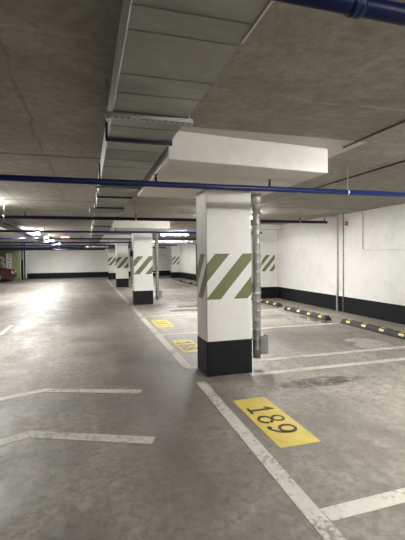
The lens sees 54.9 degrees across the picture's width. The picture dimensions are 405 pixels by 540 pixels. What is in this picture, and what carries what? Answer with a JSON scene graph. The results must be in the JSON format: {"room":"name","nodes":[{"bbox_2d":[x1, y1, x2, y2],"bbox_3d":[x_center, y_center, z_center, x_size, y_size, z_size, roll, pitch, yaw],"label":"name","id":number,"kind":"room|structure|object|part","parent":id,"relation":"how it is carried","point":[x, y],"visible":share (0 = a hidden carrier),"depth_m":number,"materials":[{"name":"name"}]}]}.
{"room":"parking garage","nodes":[
{"label":"parking garage","id":0,"kind":"room"},
{"bbox_2d":[0,243,11,267],"bbox_3d":[-14.748,-0.561,27.232,3.550,2.580,0.200,-1,2,-16],"label":"wall","id":1,"kind":"structure","parent":0,"point":[2,253],"depth_m":27.36,"materials":[{"name":"paint"}]},
{"bbox_2d":[0,256,5,267],"bbox_3d":[-14.102,-0.470,27.314,0.567,0.960,0.005,-1,2,-16],"label":"painted numeral","id":2,"kind":"object","parent":1,"relation":"attached to","point":[2,258],"visible":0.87,"depth_m":27.35,"materials":[{"name":"white paint"}]},
{"bbox_2d":[20,244,20,278],"bbox_3d":[-13.312,-0.612,28.281,0.200,2.580,1.000,-1,2,-16],"label":"wall","id":3,"kind":"structure","parent":0,"point":[20,244],"depth_m":28.32,"materials":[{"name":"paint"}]},
{"bbox_2d":[23,244,169,278],"bbox_3d":[-7.902,-0.738,30.295,11.320,2.580,0.200,-1,2,-16],"label":"wall","id":4,"kind":"structure","parent":0,"point":[36,261],"depth_m":29.62,"materials":[{"name":"white paint"}]},
{"bbox_2d":[27,270,169,278],"bbox_3d":[-7.775,0.348,30.258,10.740,0.410,0.006,-1,2,-16],"label":"baseboard","id":5,"kind":"structure","parent":4,"relation":"attached to","point":[161,273],"depth_m":29.67,"materials":[{"name":"black paint"}]},
{"bbox_2d":[166,244,179,277],"bbox_3d":[-2.115,-0.737,28.459,0.859,2.580,1.300,-1,2,-16],"label":"wall pillar","id":6,"kind":"structure","parent":0,"point":[174,250],"depth_m":28.23,"materials":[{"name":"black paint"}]},
{"bbox_2d":[0,275,404,539],"bbox_3d":[-4.430,1.226,12.395,14.870,0.200,36.600,-1,2,-16],"label":"floor","id":7,"kind":"structure","parent":0,"point":[198,479],"depth_m":3.56,"materials":[{"name":"concrete"}]},
{"bbox_2d":[0,325,13,334],"bbox_3d":[-4.144,1.263,8.229,0.090,0.003,1.150,-1,2,-15],"label":"dash line","id":8,"kind":"object","parent":7,"relation":"on","point":[9,326],"visible":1,"depth_m":8.26,"materials":[{"name":"white paint"}]},
{"bbox_2d":[0,268,16,281],"bbox_3d":[-14.480,0.046,25.192,4.325,1.500,1.770,-1,2,-16],"label":"car","id":9,"kind":"object","parent":7,"relation":"on","point":[5,273],"visible":1,"depth_m":24.92,"materials":[{"name":"red paint"}]},
{"bbox_2d":[6,254,12,280],"bbox_3d":[-13.343,-0.206,26.947,0.370,1.860,0.044,-1,2,-16],"label":"sign","id":10,"kind":"object","parent":7,"relation":"on","point":[8,256],"visible":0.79,"depth_m":26.92,"materials":[{"name":"white paint"}]},
{"bbox_2d":[11,243,19,280],"bbox_3d":[-12.943,-0.575,27.087,0.500,2.580,0.540,-1,2,-16],"label":"pillar","id":11,"kind":"structure","parent":7,"relation":"on","point":[15,254],"depth_m":26.86,"materials":[{"name":"green paint"}]},
{"bbox_2d":[20,243,23,279],"bbox_3d":[-12.902,-0.603,27.881,0.146,2.580,0.150,-1,2,-16],"label":"pipe","id":12,"kind":"object","parent":7,"relation":"on","point":[22,274],"visible":1,"depth_m":27.84,"materials":[{"name":"metal"}]},
{"bbox_2d":[23,244,25,278],"bbox_3d":[-12.824,-0.611,28.113,0.100,2.580,0.100,-1,2,-16],"label":"blue riser","id":13,"kind":"object","parent":7,"relation":"on","point":[23,244],"visible":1,"depth_m":28.08,"materials":[{"name":"paint"}]},
{"bbox_2d":[0,388,141,400],"bbox_3d":[-1.747,1.373,4.250,2.140,0.003,0.505,-1,2,-16],"label":"chevron line","id":14,"kind":"object","parent":7,"relation":"on","point":[44,389],"visible":1,"depth_m":4.37,"materials":[{"name":"white paint"}]},
{"bbox_2d":[0,431,154,445],"bbox_3d":[-1.415,1.408,3.126,2.031,0.003,0.566,-1,2,-16],"label":"chevron line","id":15,"kind":"object","parent":7,"relation":"on","point":[29,434],"visible":1,"depth_m":3.25,"materials":[{"name":"white paint"}]},
{"bbox_2d":[97,241,115,278],"bbox_3d":[-6.332,-0.633,26.731,1.680,2.580,2.129,-1,2,-16],"label":"pillar","id":16,"kind":"structure","parent":7,"relation":"on","point":[111,252],"depth_m":27.02,"materials":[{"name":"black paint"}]},
{"bbox_2d":[100,235,131,286],"bbox_3d":[-4.163,-0.406,19.398,1.680,2.580,2.129,-1,2,-16],"label":"pillar","id":17,"kind":"structure","parent":7,"relation":"on","point":[121,249],"depth_m":19.70,"materials":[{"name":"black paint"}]},
{"bbox_2d":[130,241,131,283],"bbox_3d":[-3.680,-0.370,20.086,0.326,2.210,0.150,-1,2,-16],"label":"downpipe","id":18,"kind":"object","parent":17,"relation":"attached to","point":[130,241],"visible":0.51,"depth_m":20.05,"materials":[{"name":"metal"}]},
{"bbox_2d":[114,288,129,302],"bbox_3d":[-3.396,0.988,16.084,0.120,0.003,6.900,-1,2,-16],"label":"aisle line","id":19,"kind":"object","parent":7,"relation":"on","point":[117,291],"visible":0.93,"depth_m":15.00,"materials":[{"name":"white paint"}]},
{"bbox_2d":[108,220,169,304],"bbox_3d":[-1.989,-0.179,12.046,1.680,2.580,2.129,-1,2,-16],"label":"pillar","id":20,"kind":"structure","parent":7,"relation":"on","point":[142,259],"depth_m":12.33,"materials":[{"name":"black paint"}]},
{"bbox_2d":[153,233,161,299],"bbox_3d":[-1.506,-0.143,12.734,0.326,2.210,0.150,-1,2,-16],"label":"downpipe","id":21,"kind":"object","parent":20,"relation":"attached to","point":[158,292],"visible":0.98,"depth_m":12.71,"materials":[{"name":"metal"}]},
{"bbox_3d":[-1.452,0.786,12.767,0.240,0.250,0.128,-1,2,-16],"label":"guard plate","id":22,"kind":"part","parent":21,"relation":"part of","materials":[{"name":"grey metal"}]},
{"bbox_2d":[151,320,174,327],"bbox_3d":[-0.910,1.208,8.813,0.365,0.005,1.020,-1,2,-16],"label":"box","id":23,"kind":"object","parent":7,"relation":"on","point":[159,323],"visible":1,"depth_m":8.79,"materials":[{"name":"yellow paint"}]},
{"bbox_2d":[131,306,197,368],"bbox_3d":[-1.137,1.220,8.567,0.188,0.003,7.005,-1,2,-16],"label":"aisle line","id":24,"kind":"object","parent":7,"relation":"on","point":[174,353],"visible":1,"depth_m":6.69,"materials":[{"name":"white paint"}]},
{"bbox_2d":[171,339,197,352],"bbox_3d":[-0.252,1.277,6.590,0.365,0.005,0.980,-1,2,-16],"label":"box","id":25,"kind":"object","parent":7,"relation":"on","point":[186,345],"visible":0.93,"depth_m":6.59,"materials":[{"name":"yellow paint"}]},
{"bbox_2d":[144,309,281,316],"bbox_3d":[0.407,1.140,10.432,3.960,0.003,0.105,-1,2,-16],"label":"parking line","id":26,"kind":"object","parent":7,"relation":"on","point":[269,309],"visible":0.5,"depth_m":10.14,"materials":[{"name":"white paint"}]},
{"bbox_2d":[137,131,327,376],"bbox_3d":[0.226,0.051,4.592,1.680,2.580,2.129,-1,2,-16],"label":"pillar","id":27,"kind":"structure","parent":7,"relation":"on","point":[223,217],"depth_m":4.84,"materials":[{"name":"white paint"}]},
{"bbox_2d":[251,194,267,357],"bbox_3d":[0.709,0.088,5.279,0.326,2.210,0.150,-1,2,-16],"label":"downpipe","id":28,"kind":"object","parent":27,"relation":"attached to","point":[260,343],"visible":0.94,"depth_m":5.25,"materials":[{"name":"metal"}]},
{"bbox_3d":[0.763,1.017,5.313,0.240,0.250,0.128,-1,2,-16],"label":"guard plate","id":29,"kind":"part","parent":28,"relation":"part of","materials":[{"name":"grey metal"}]},
{"bbox_2d":[161,323,339,335],"bbox_3d":[1.107,1.213,8.064,3.960,0.003,0.105,-1,2,-16],"label":"parking line","id":30,"kind":"object","parent":7,"relation":"on","point":[324,323],"visible":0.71,"depth_m":8.17,"materials":[{"name":"white paint"}]},
{"bbox_2d":[251,298,282,306],"bbox_3d":[2.010,1.002,12.414,0.170,0.109,1.960,-1,2,-16],"label":"wheel stop","id":31,"kind":"object","parent":7,"relation":"on","point":[264,301],"visible":0.62,"depth_m":11.91,"materials":[{"name":"rubber"}]},
{"bbox_2d":[196,381,346,539],"bbox_3d":[0.769,1.430,1.805,0.115,0.003,5.941,-1,2,-15],"label":"aisle line","id":32,"kind":"object","parent":7,"relation":"on","point":[313,514],"visible":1,"depth_m":2.66,"materials":[{"name":"white paint"}]},
{"bbox_2d":[233,397,320,447],"bbox_3d":[0.634,1.369,3.594,0.365,0.005,1.050,-1,2,-16],"label":"parking space number","id":33,"kind":"object","parent":7,"relation":"on","point":[284,431],"visible":1,"depth_m":3.48,"materials":[{"name":"yellow paint"}]},
{"bbox_2d":[197,346,404,365],"bbox_3d":[1.933,1.276,5.942,4.180,0.003,0.105,-1,2,-16],"label":"parking line","id":34,"kind":"object","parent":7,"relation":"on","point":[396,347],"visible":0.78,"depth_m":5.90,"materials":[{"name":"white paint"}]},
{"bbox_2d":[284,306,330,320],"bbox_3d":[2.616,1.081,9.905,0.170,0.109,1.960,-1,2,-16],"label":"wheel stop","id":35,"kind":"object","parent":7,"relation":"on","point":[287,308],"visible":1,"depth_m":9.64,"materials":[{"name":"rubber"}]},
{"bbox_2d":[249,357,404,375],"bbox_3d":[2.355,1.289,5.452,3.650,0.003,0.105,-1,2,-16],"label":"parking line","id":36,"kind":"object","parent":7,"relation":"on","point":[394,359],"visible":1,"depth_m":5.25,"materials":[{"name":"white paint"}]},
{"bbox_2d":[320,488,404,521],"bbox_3d":[2.757,1.370,2.926,4.312,0.003,0.115,-1,2,-18],"label":"parking line","id":37,"kind":"object","parent":7,"relation":"on","point":[391,498],"visible":1,"depth_m":2.33,"materials":[{"name":"white paint"}]},
{"bbox_2d":[340,318,404,339],"bbox_3d":[3.404,1.148,7.698,0.170,0.109,1.960,-1,2,-16],"label":"wheel stop","id":38,"kind":"object","parent":7,"relation":"on","point":[378,329],"visible":1,"depth_m":7.60,"materials":[{"name":"black rubber"}]},
{"bbox_2d":[0,0,404,243],"bbox_3d":[-4.460,-1.552,12.300,14.870,0.200,36.600,-1,2,-16],"label":"ceiling","id":39,"kind":"structure","parent":0,"point":[304,76],"depth_m":2.78,"materials":[{"name":"concrete"}]},
{"bbox_2d":[0,220,55,244],"bbox_3d":[-5.563,-1.298,11.356,0.290,0.220,31.000,-1,2,-16],"label":"cable tray","id":40,"kind":"object","parent":39,"relation":"hanging from","point":[3,224],"visible":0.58,"depth_m":11.92,"materials":[{"name":"paint"}]},
{"bbox_2d":[0,243,104,250],"bbox_3d":[-10.407,-1.597,26.319,7.400,0.540,0.250,-1,2,-16],"label":"cable tray","id":41,"kind":"object","parent":39,"relation":"hanging from","point":[7,243],"visible":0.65,"depth_m":26.03,"materials":[{"name":"paint"}]},
{"bbox_2d":[0,244,129,246],"bbox_3d":[-7.792,-1.650,24.874,9.200,0.390,0.200,-1,2,-16],"label":"cable tray","id":42,"kind":"object","parent":39,"relation":"hanging from","point":[70,244],"visible":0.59,"depth_m":24.22,"materials":[{"name":"paint"}]},
{"bbox_2d":[0,240,131,242],"bbox_3d":[-6.507,-1.432,18.062,12.800,0.390,0.070,-1,2,-16],"label":"pipe","id":43,"kind":"object","parent":39,"relation":"hanging from","point":[57,240],"visible":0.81,"depth_m":18.09,"materials":[{"name":"blue metal"}]},
{"bbox_2d":[0,247,165,248],"bbox_3d":[-8.718,-1.624,25.540,12.800,0.468,0.096,-1,2,-16],"label":"pipe","id":44,"kind":"object","parent":39,"relation":"hanging from","point":[26,247],"visible":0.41,"depth_m":25.37,"materials":[{"name":"metal"}]},
{"bbox_2d":[0,245,176,245],"bbox_3d":[-7.697,-1.555,22.088,12.800,0.393,0.076,-1,2,-16],"label":"pipe","id":45,"kind":"object","parent":39,"relation":"hanging from","point":[0,245],"visible":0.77,"depth_m":22.11,"materials":[{"name":"metal"}]},
{"bbox_2d":[85,244,108,247],"bbox_3d":[-6.577,-1.601,24.296,1.400,0.474,0.232,-1,2,-16],"label":"duct","id":46,"kind":"object","parent":39,"relation":"hanging from","point":[89,244],"visible":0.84,"depth_m":24.21,"materials":[{"name":"metal"}]},
{"bbox_2d":[0,236,196,239],"bbox_3d":[-5.458,-1.323,14.516,12.800,0.388,0.066,-1,2,-16],"label":"pipe","id":47,"kind":"object","parent":39,"relation":"hanging from","point":[81,238],"visible":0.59,"depth_m":14.84,"materials":[{"name":"blue metal"}]},
{"bbox_2d":[95,169,141,191],"bbox_3d":[-1.040,-1.104,4.822,0.564,0.260,0.040,-1,2,-16],"label":"rail","id":48,"kind":"object","parent":39,"relation":"hanging from","point":[96,186],"visible":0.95,"depth_m":4.80,"materials":[{"name":"metal"}]},
{"bbox_3d":[-1.039,-1.019,4.825,0.564,0.028,0.040,-1,2,-16],"label":"slotted rail","id":49,"kind":"part","parent":48,"relation":"part of","materials":[{"name":"metal"}]},
{"bbox_2d":[0,228,261,233],"bbox_3d":[-4.268,-1.199,10.490,12.800,0.388,0.066,-1,2,-16],"label":"pipe","id":50,"kind":"object","parent":39,"relation":"hanging from","point":[44,230],"visible":0.83,"depth_m":10.83,"materials":[{"name":"metal"}]},
{"bbox_2d":[103,78,193,128],"bbox_3d":[-0.332,-1.030,2.426,0.564,0.260,0.040,-1,2,-16],"label":"rail","id":51,"kind":"object","parent":39,"relation":"hanging from","point":[107,114],"visible":0.97,"depth_m":2.41,"materials":[{"name":"metal"}]},
{"bbox_3d":[-0.578,-1.025,2.353,0.019,0.260,0.022,-1,2,-16],"label":"threaded rod","id":52,"kind":"part","parent":51,"relation":"part of","materials":[{"name":"metal"}]},
{"bbox_3d":[-0.331,-0.945,2.429,0.564,0.028,0.040,-1,2,-16],"label":"slotted rail","id":53,"kind":"part","parent":51,"relation":"part of","materials":[{"name":"metal"}]},
{"bbox_2d":[0,196,327,223],"bbox_3d":[-3.294,-1.082,6.775,12.560,0.388,0.066,-1,2,-16],"label":"pipe","id":54,"kind":"object","parent":39,"relation":"hanging from","point":[24,216],"visible":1,"depth_m":7.31,"materials":[{"name":"metal"}]},
{"bbox_2d":[152,240,196,243],"bbox_3d":[-1.210,-1.445,17.959,3.300,0.470,0.182,-1,2,-16],"label":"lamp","id":55,"kind":"object","parent":39,"relation":"hanging from","point":[153,241],"visible":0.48,"depth_m":17.90,"materials":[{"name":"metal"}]},
{"bbox_2d":[160,233,188,234],"bbox_3d":[-1.225,-1.585,17.116,1.248,0.131,0.110,-1,2,-16],"label":"lamp","id":56,"kind":"object","parent":39,"relation":"hanging from","point":[160,233],"visible":0.81,"depth_m":17.04,"materials":[{"name":"white plastic"}]},
{"bbox_2d":[89,0,273,244],"bbox_3d":[-2.833,-1.281,10.755,0.605,0.268,31.700,-1,2,-16],"label":"air duct","id":57,"kind":"object","parent":39,"relation":"hanging from","point":[169,53],"visible":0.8,"depth_m":1.84,"materials":[{"name":"grey metal"}]},
{"bbox_2d":[0,161,404,196],"bbox_3d":[-1.600,-0.990,3.534,13.970,0.387,0.064,-1,2,-16],"label":"pipe","id":58,"kind":"object","parent":39,"relation":"hanging from","point":[3,177],"visible":1,"depth_m":3.95,"materials":[{"name":"blue metal"}]},
{"bbox_2d":[251,160,404,207],"bbox_3d":[2.235,-1.258,4.743,0.020,0.020,9.900,-1,2,-16],"label":"cable","id":59,"kind":"object","parent":39,"relation":"attached to","point":[403,160],"visible":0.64,"depth_m":5.38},
{"bbox_2d":[271,0,404,25],"bbox_3d":[1.542,-0.987,1.542,9.070,0.326,0.072,-1,2,-16],"label":"pipe","id":60,"kind":"object","parent":39,"relation":"hanging from","point":[387,11],"visible":1,"depth_m":1.22,"materials":[{"name":"blue metal"}]},
{"bbox_2d":[343,120,404,147],"bbox_3d":[2.013,-1.155,1.791,0.020,0.020,4.360,-1,2,-16],"label":"cable","id":61,"kind":"object","parent":39,"relation":"attached to","point":[403,121],"visible":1,"depth_m":3.45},
{"bbox_2d":[251,224,281,298],"bbox_3d":[2.154,-0.291,14.024,0.859,2.580,1.300,-1,2,-16],"label":"wall pillar","id":62,"kind":"structure","parent":0,"point":[268,238],"depth_m":13.76,"materials":[{"name":"white paint"}]},
{"bbox_2d":[180,204,404,305],"bbox_3d":[2.589,-0.309,14.423,0.200,2.580,36.200,-1,2,-16],"label":"wall","id":63,"kind":"structure","parent":0,"point":[306,252],"depth_m":10.10,"materials":[{"name":"white paint"}]},
{"bbox_2d":[196,244,196,280],"bbox_3d":[-0.342,-0.556,23.773,0.120,2.500,0.120,-1,2,-16],"label":"drain pipe","id":64,"kind":"object","parent":63,"relation":"attached to","point":[196,244],"visible":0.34,"depth_m":23.72,"materials":[{"name":"grey metal"}]},
{"bbox_2d":[180,272,404,324],"bbox_3d":[2.502,0.777,14.431,0.006,0.410,36.200,-1,2,-16],"label":"baseboard","id":65,"kind":"structure","parent":63,"relation":"attached to","point":[394,313],"depth_m":10.14,"materials":[{"name":"black paint"}]},
{"bbox_2d":[336,215,338,310],"bbox_3d":[3.616,-0.185,10.474,0.068,2.580,0.070,-1,2,-16],"label":"riser pipe","id":66,"kind":"object","parent":63,"relation":"attached to","point":[337,221],"visible":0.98,"depth_m":10.46,"materials":[{"name":"white plastic"}]},
{"bbox_2d":[342,214,343,310],"bbox_3d":[3.700,-0.189,10.259,0.030,2.560,0.044,-1,2,-16],"label":"conduit","id":67,"kind":"object","parent":63,"relation":"attached to","point":[343,214],"visible":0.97,"depth_m":10.25,"materials":[{"name":"grey metal"}]},
{"bbox_2d":[345,212,404,250],"bbox_3d":[4.668,-0.871,6.935,0.026,0.955,6.700,-1,2,-16],"label":"conduit","id":68,"kind":"object","parent":63,"relation":"attached to","point":[356,212],"visible":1,"depth_m":9.49,"materials":[{"name":"white plastic"}]}
]}

